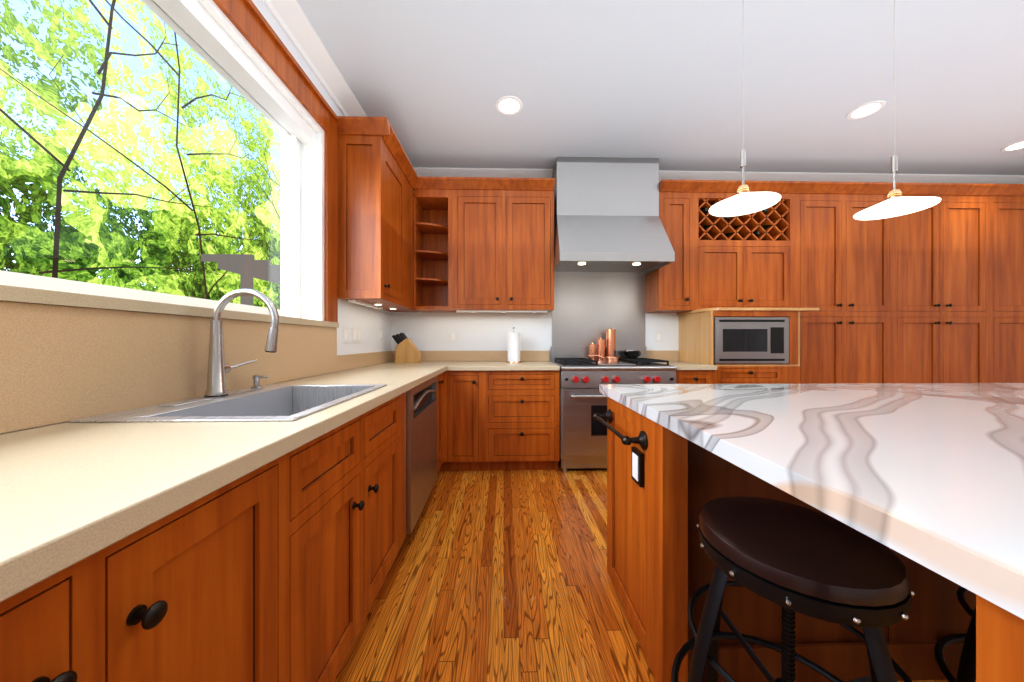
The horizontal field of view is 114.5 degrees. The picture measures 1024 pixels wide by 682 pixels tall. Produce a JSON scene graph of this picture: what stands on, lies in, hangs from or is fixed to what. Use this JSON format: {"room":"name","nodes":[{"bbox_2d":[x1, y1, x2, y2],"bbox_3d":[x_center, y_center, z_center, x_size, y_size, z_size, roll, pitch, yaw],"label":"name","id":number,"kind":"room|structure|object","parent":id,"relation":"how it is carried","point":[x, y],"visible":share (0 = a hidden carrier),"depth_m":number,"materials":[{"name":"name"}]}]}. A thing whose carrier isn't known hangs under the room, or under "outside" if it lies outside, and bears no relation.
{"room":"kitchen","nodes":[
{"label":"kitchen","id":0,"kind":"room"},
{"bbox_2d":[0,0,390,434],"bbox_3d":[-1.293,-0.305,0.497,0.260,2.860,6.260,0,0,-1],"label":"wall","id":1,"kind":"structure","parent":0,"point":[370,322],"depth_m":2.38,"materials":[{"name":"white paint"}]},
{"bbox_2d":[0,0,338,327],"bbox_3d":[-1.258,-0.795,0.313,0.280,1.409,3.890,0,0,-1],"label":"window","id":2,"kind":"structure","parent":1,"relation":"in","point":[239,45],"depth_m":1.57,"materials":[{"name":"white wood"}]},
{"bbox_2d":[0,301,391,433],"bbox_3d":[-1.157,0.059,0.625,0.015,0.299,5.509,0,0,-1],"label":"backsplash","id":3,"kind":"structure","parent":1,"relation":"attached to","point":[59,364],"depth_m":0.98,"materials":[{"name":"beige stone"}]},
{"bbox_2d":[262,0,366,116],"bbox_3d":[-1.113,-1.677,0.377,0.095,0.115,6.010,0,0,-1],"label":"crown molding","id":4,"kind":"structure","parent":1,"relation":"attached to","point":[291,19],"depth_m":1.91,"materials":[{"name":"white"}]},
{"bbox_2d":[352,327,360,342],"bbox_3d":[-1.210,-0.045,2.570,0.008,0.115,0.150,0,0,-1],"label":"switch plate","id":5,"kind":"object","parent":1,"relation":"attached to","point":[356,335],"visible":1,"depth_m":2.56,"materials":[{"name":"white plastic"}]},
{"bbox_2d":[336,120,415,311],"bbox_3d":[-1.055,-0.900,2.684,0.318,1.210,0.821,0,0,-1],"label":"upper cabinet","id":6,"kind":"object","parent":1,"relation":"attached to","point":[409,240],"depth_m":2.29,"materials":[{"name":"brown wood"}]},
{"bbox_2d":[374,303,504,312],"bbox_3d":[-0.414,-0.288,2.910,1.348,0.012,0.708,0,0,-1],"label":"lights","id":7,"kind":"object","parent":6,"relation":"attached to","point":[395,308],"visible":0.4,"depth_m":2.57,"materials":[{"name":"white"}]},
{"bbox_2d":[416,180,423,311],"bbox_3d":[-1.069,-0.900,3.238,0.318,1.210,0.286,0,0,-1],"label":"upper cabinet","id":8,"kind":"object","parent":1,"relation":"attached to","point":[419,191],"depth_m":3.21,"materials":[{"name":"brown wood"}]},
{"bbox_2d":[343,327,347,342],"bbox_3d":[-1.206,-0.045,2.390,0.008,0.115,0.075,0,0,-1],"label":"switch plate","id":9,"kind":"object","parent":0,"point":[345,334],"visible":1,"depth_m":2.38,"materials":[{"name":"white plastic"}]},
{"bbox_2d":[380,328,382,339],"bbox_3d":[-1.224,-0.065,3.090,0.008,0.115,0.075,0,0,-1],"label":"electrical outlet plate","id":10,"kind":"object","parent":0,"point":[381,333],"visible":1,"depth_m":3.08,"materials":[{"name":"white plastic"}]},
{"bbox_2d":[447,333,458,339],"bbox_3d":[-0.606,-0.045,3.391,0.115,0.070,0.008,0,0,-1],"label":"electrical outlet plate","id":11,"kind":"object","parent":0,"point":[452,336],"visible":1,"depth_m":3.39,"materials":[{"name":"white plastic"}]},
{"bbox_2d":[391,311,678,361],"bbox_3d":[2.535,-0.305,3.600,7.550,2.860,0.250,0,0,-1],"label":"wall","id":12,"kind":"structure","parent":0,"point":[476,331],"depth_m":3.40,"materials":[{"name":"white paint"}]},
{"bbox_2d":[392,351,549,360],"bbox_3d":[-0.408,0.154,3.392,1.594,0.109,0.015,0,0,-1],"label":"backsplash","id":13,"kind":"structure","parent":12,"relation":"attached to","point":[425,355],"depth_m":3.39,"materials":[{"name":"beige stone"}]},
{"bbox_2d":[413,167,552,177],"bbox_3d":[-0.351,-1.677,3.354,1.528,0.115,0.095,0,0,-1],"label":"crown molding","id":14,"kind":"structure","parent":12,"relation":"attached to","point":[420,171],"depth_m":3.33,"materials":[{"name":"white"}]},
{"bbox_2d":[448,188,553,312],"bbox_3d":[-0.104,-0.858,3.252,0.996,1.125,0.306,0,0,-1],"label":"upper cabinet","id":15,"kind":"object","parent":12,"relation":"attached to","point":[501,240],"depth_m":3.10,"materials":[{"name":"brown wood"}]},
{"bbox_2d":[552,275,644,345],"bbox_3d":[0.901,-0.390,3.429,0.975,0.890,0.007,0,0,-1],"label":"backsplash","id":16,"kind":"structure","parent":12,"relation":"attached to","point":[588,310],"depth_m":3.43,"materials":[{"name":"grey"}]},
{"bbox_2d":[552,157,674,274],"bbox_3d":[0.896,-1.210,3.127,0.994,1.049,0.607,0,0,-1],"label":"range hood","id":17,"kind":"object","parent":12,"relation":"attached to","point":[607,220],"visible":0.92,"depth_m":3.10,"materials":[{"name":"silver metal"}]},
{"bbox_2d":[646,351,678,360],"bbox_3d":[1.561,0.154,3.442,0.355,0.109,0.015,0,0,-1],"label":"backsplash","id":18,"kind":"structure","parent":12,"relation":"attached to","point":[660,355],"depth_m":3.44,"materials":[{"name":"beige stone"}]},
{"bbox_2d":[645,191,700,312],"bbox_3d":[1.585,-0.857,3.294,0.384,1.125,0.306,0,0,-1],"label":"upper cabinet","id":19,"kind":"object","parent":12,"relation":"attached to","point":[675,287],"depth_m":3.15,"materials":[{"name":"brown wood"}]},
{"bbox_2d":[701,223,796,308],"bbox_3d":[2.204,-0.708,3.309,1.027,0.826,0.306,0,0,-1],"label":"upper cabinet","id":20,"kind":"object","parent":12,"relation":"attached to","point":[744,265],"depth_m":3.17,"materials":[{"name":"brown wood"}]},
{"bbox_2d":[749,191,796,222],"bbox_3d":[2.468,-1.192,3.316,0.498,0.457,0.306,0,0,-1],"label":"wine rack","id":21,"kind":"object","parent":12,"relation":"attached to","point":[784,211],"depth_m":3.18,"materials":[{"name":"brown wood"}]},
{"bbox_2d":[659,170,1023,183],"bbox_3d":[3.751,-1.677,3.458,4.726,0.115,0.095,0,0,-1],"label":"crown molding","id":22,"kind":"structure","parent":12,"relation":"attached to","point":[665,175],"depth_m":3.42,"materials":[{"name":"white"}]},
{"bbox_2d":[334,459,975,681],"bbox_3d":[2.413,1.175,0.516,7.950,0.100,6.510,0,0,-1],"label":"floor","id":23,"kind":"structure","parent":0,"point":[497,576],"depth_m":1.46,"materials":[{"name":"brown wood"}]},
{"bbox_2d":[0,441,311,681],"bbox_3d":[-0.839,0.688,0.439,0.634,0.876,0.795,0,0,-1],"label":"base cabinet","id":24,"kind":"object","parent":23,"relation":"on","point":[277,570],"depth_m":0.55,"materials":[{"name":"brown wood"}]},
{"bbox_2d":[0,362,447,602],"bbox_3d":[-0.832,0.230,1.175,0.660,0.039,4.392,0,0,-1],"label":"countertop","id":25,"kind":"structure","parent":24,"relation":"on","point":[71,494],"depth_m":0.56,"materials":[{"name":"beige stone"}]},
{"bbox_2d":[69,384,386,422],"bbox_3d":[-0.864,0.307,1.200,0.566,0.214,0.697,0,0,-1],"label":"sink","id":26,"kind":"object","parent":25,"relation":"in","point":[280,402],"visible":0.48,"depth_m":1.19,"materials":[{"name":"silver metal"}]},
{"bbox_2d":[251,375,268,388],"bbox_3d":[-1.069,0.173,1.399,0.070,0.060,0.040,0,0,-1],"label":"soap dispenser","id":27,"kind":"object","parent":26,"relation":"on","point":[256,381],"visible":0.96,"depth_m":1.39,"materials":[{"name":"silver metal"}]},
{"bbox_2d":[204,289,278,396],"bbox_3d":[-0.985,0.004,1.265,0.255,0.391,0.184,0,0,-1],"label":"faucet","id":28,"kind":"object","parent":25,"relation":"on","point":[218,368],"visible":1,"depth_m":1.19,"materials":[{"name":"silver metal"}]},
{"bbox_2d":[392,333,420,362],"bbox_3d":[-1.017,0.065,3.175,0.253,0.289,0.110,0,0,-1],"label":"knife block","id":29,"kind":"object","parent":25,"relation":"on","point":[407,351],"visible":1,"depth_m":3.12,"materials":[{"name":"brown wood"}]},
{"bbox_2d":[344,372,443,497],"bbox_3d":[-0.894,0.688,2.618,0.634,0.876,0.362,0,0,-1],"label":"base cabinet","id":30,"kind":"object","parent":23,"relation":"on","point":[375,440],"depth_m":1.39,"materials":[{"name":"brown wood"}]},
{"bbox_2d":[406,376,436,535],"bbox_3d":[-0.827,0.689,2.080,0.592,0.872,0.706,0,0,-1],"label":"dishwasher","id":31,"kind":"object","parent":23,"relation":"on","point":[421,439],"visible":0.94,"depth_m":1.94,"materials":[{"name":"silver metal"}]},
{"bbox_2d":[456,371,479,470],"bbox_3d":[-0.422,0.688,3.093,0.261,0.876,0.604,0,0,-1],"label":"base cabinet","id":32,"kind":"object","parent":23,"relation":"on","point":[467,382],"depth_m":2.80,"materials":[{"name":"brown wood"}]},
{"bbox_2d":[480,370,559,469],"bbox_3d":[0.030,0.688,3.104,0.735,0.876,0.604,0,0,-1],"label":"base cabinet","id":33,"kind":"object","parent":23,"relation":"on","point":[520,410],"depth_m":2.81,"materials":[{"name":"brown wood"}]},
{"bbox_2d":[448,361,559,370],"bbox_3d":[-0.076,0.230,3.078,0.948,0.039,0.625,0,0,-1],"label":"countertop","id":34,"kind":"structure","parent":33,"relation":"on","point":[461,365],"depth_m":2.78,"materials":[{"name":"beige stone"}]},
{"bbox_2d":[506,327,520,362],"bbox_3d":[0.019,0.037,3.221,0.150,0.345,0.150,0,0,-1],"label":"paper towel","id":35,"kind":"object","parent":34,"relation":"on","point":[513,346],"visible":1,"depth_m":3.17,"materials":[{"name":"white paper"}]},
{"bbox_2d":[551,346,676,472],"bbox_3d":[0.894,0.590,3.054,0.974,1.070,0.698,0,0,-1],"label":"range","id":36,"kind":"object","parent":23,"relation":"on","point":[583,431],"visible":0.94,"depth_m":2.77,"materials":[{"name":"silver metal"}]},
{"bbox_2d":[589,328,615,360],"bbox_3d":[0.898,0.033,3.280,0.280,0.330,0.118,0,0,-1],"label":"copper canisters","id":37,"kind":"object","parent":36,"relation":"on","point":[610,340],"visible":0.96,"depth_m":3.25,"materials":[{"name":"brown metal"}]},
{"bbox_2d":[588,355,620,362],"bbox_3d":[0.847,0.161,3.042,0.309,0.071,0.156,0,0,-1],"label":"copper pan","id":38,"kind":"object","parent":36,"relation":"on","point":[612,359],"visible":1,"depth_m":2.99,"materials":[{"name":"brown metal"}]},
{"bbox_2d":[622,350,641,357],"bbox_3d":[1.188,0.132,3.251,0.190,0.075,0.190,0,0,-1],"label":"steel bowl","id":39,"kind":"object","parent":36,"relation":"on","point":[632,353],"visible":0.96,"depth_m":3.19,"materials":[{"name":"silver metal"}]},
{"bbox_2d":[676,370,714,383],"bbox_3d":[1.567,0.688,3.126,0.358,0.875,0.639,0,0,-1],"label":"base cabinet","id":40,"kind":"object","parent":23,"relation":"on","point":[695,376],"visible":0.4,"depth_m":2.84,"materials":[{"name":"brown wood"}]},
{"bbox_2d":[653,361,716,369],"bbox_3d":[1.567,0.230,3.122,0.358,0.039,0.622,0,0,-1],"label":"countertop","id":41,"kind":"structure","parent":40,"relation":"on","point":[679,365],"depth_m":2.83,"materials":[{"name":"beige stone"}]},
{"bbox_2d":[677,308,818,383],"bbox_3d":[2.224,0.415,3.178,0.983,1.419,0.570,0,0,-1],"label":"cabinet","id":42,"kind":"object","parent":23,"relation":"on","point":[696,336],"visible":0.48,"depth_m":2.93,"materials":[{"name":"brown wood"}]},
{"bbox_2d":[714,317,788,363],"bbox_3d":[2.123,-0.006,3.130,0.670,0.410,0.426,0,0,-1],"label":"microwave","id":43,"kind":"object","parent":42,"relation":"in","point":[744,340],"visible":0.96,"depth_m":2.92,"materials":[{"name":"silver metal"}]},
{"bbox_2d":[671,496,914,681],"bbox_3d":[0.655,0.780,0.782,0.558,0.690,0.558,0,0,-1],"label":"stool","id":44,"kind":"object","parent":23,"relation":"on","point":[790,558],"visible":0.98,"depth_m":0.71,"materials":[{"name":"brown wood"}]},
{"bbox_2d":[593,391,1023,681],"bbox_3d":[1.863,0.688,0.955,2.938,0.876,1.315,0,0,-1],"label":"kitchen island","id":45,"kind":"object","parent":23,"relation":"on","point":[660,478],"depth_m":1.09,"materials":[{"name":"wood"}]},
{"bbox_2d":[599,383,1023,602],"bbox_3d":[1.886,0.229,0.893,2.885,0.040,1.490,0,0,-1],"label":"island countertop","id":46,"kind":"structure","parent":45,"relation":"on","point":[937,469],"depth_m":0.65,"materials":[{"name":"white stone"}]},
{"bbox_2d":[797,191,896,383],"bbox_3d":[3.207,-0.148,3.335,0.980,2.545,0.306,0,0,-1],"label":"tall cabinet","id":47,"kind":"object","parent":23,"relation":"on","point":[847,266],"depth_m":3.19,"materials":[{"name":"brown wood"}]},
{"bbox_2d":[897,191,992,382],"bbox_3d":[4.180,-0.148,3.359,0.966,2.545,0.306,0,0,-1],"label":"tall cabinet","id":48,"kind":"object","parent":23,"relation":"on","point":[934,294],"depth_m":3.21,"materials":[{"name":"brown wood"}]},
{"bbox_2d":[934,586,975,681],"bbox_3d":[1.401,0.780,0.776,0.535,0.690,0.535,0,0,-1],"label":"stool","id":49,"kind":"object","parent":23,"relation":"on","point":[967,669],"visible":0.25,"depth_m":0.86,"materials":[{"name":"black metal"}]},
{"bbox_2d":[993,195,1023,382],"bbox_3d":[5.120,-0.148,3.383,0.916,2.545,0.306,0,0,-1],"label":"tall cabinet","id":50,"kind":"object","parent":23,"relation":"on","point":[1008,210],"depth_m":3.23,"materials":[{"name":"brown wood"}]},
{"bbox_2d":[655,331,661,341],"bbox_3d":[1.534,-0.045,3.445,0.075,0.115,0.008,0,0,-1],"label":"electrical outlet plate","id":51,"kind":"object","parent":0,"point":[658,336],"visible":1,"depth_m":3.44,"materials":[{"name":"white plastic"}]},
{"bbox_2d":[297,0,1023,174],"bbox_3d":[2.413,-1.785,0.516,7.950,0.100,6.510,0,0,-1],"label":"ceiling","id":52,"kind":"structure","parent":0,"point":[433,81],"depth_m":2.19,"materials":[{"name":"white paint"}]},
{"bbox_2d":[496,96,522,114],"bbox_3d":[-0.021,-1.732,2.430,0.200,0.006,0.200,0,0,-1],"label":"recessed light","id":53,"kind":"object","parent":52,"relation":"in","point":[509,105],"visible":1,"depth_m":2.42,"materials":[{"name":"white"}]},
{"bbox_2d":[709,0,780,216],"bbox_3d":[1.069,-1.180,1.524,0.274,1.110,0.274,0,0,-1],"label":"pendant lamp","id":54,"kind":"object","parent":52,"relation":"hanging from","point":[744,200],"visible":1,"depth_m":1.52,"materials":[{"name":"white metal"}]},
{"bbox_2d":[847,101,885,119],"bbox_3d":[2.658,-1.732,2.478,0.200,0.006,0.200,0,0,-1],"label":"recessed light","id":55,"kind":"object","parent":52,"relation":"in","point":[865,110],"visible":1,"depth_m":2.47,"materials":[{"name":"white"}]},
{"bbox_2d":[853,0,940,219],"bbox_3d":[1.823,-1.180,1.571,0.274,1.110,0.274,0,0,-1],"label":"pendant lamp","id":56,"kind":"object","parent":52,"relation":"hanging from","point":[895,203],"visible":1,"depth_m":1.56,"materials":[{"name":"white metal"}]},
{"bbox_2d":[1001,140,1023,151],"bbox_3d":[4.498,-1.732,2.914,0.200,0.006,0.200,0,0,-1],"label":"recessed light","id":57,"kind":"object","parent":52,"relation":"in","point":[1016,146],"visible":1,"depth_m":2.94,"materials":[{"name":"white"}]},
{"label":"outside","id":58,"kind":"structure","parent":0,"visible":0},
{"bbox_2d":[0,0,280,298],"bbox_3d":[-6.576,-3.872,6.917,0.243,12.008,10.414,0,0,-1],"label":"branches","id":59,"kind":"object","parent":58,"point":[59,190],"depth_m":5.29,"materials":[{"name":"brown plant"}]},
{"bbox_2d":[0,0,280,309],"bbox_3d":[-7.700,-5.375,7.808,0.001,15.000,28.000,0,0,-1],"label":"trees","id":60,"kind":"object","parent":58,"point":[191,229],"depth_m":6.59,"materials":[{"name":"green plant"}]},
{"bbox_2d":[201,254,280,304],"bbox_3d":[-3.759,-0.005,5.257,0.650,2.260,2.100,0,0,-1],"label":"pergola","id":61,"kind":"object","parent":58,"point":[259,267],"depth_m":4.51,"materials":[{"name":"grey wood"}]}
]}

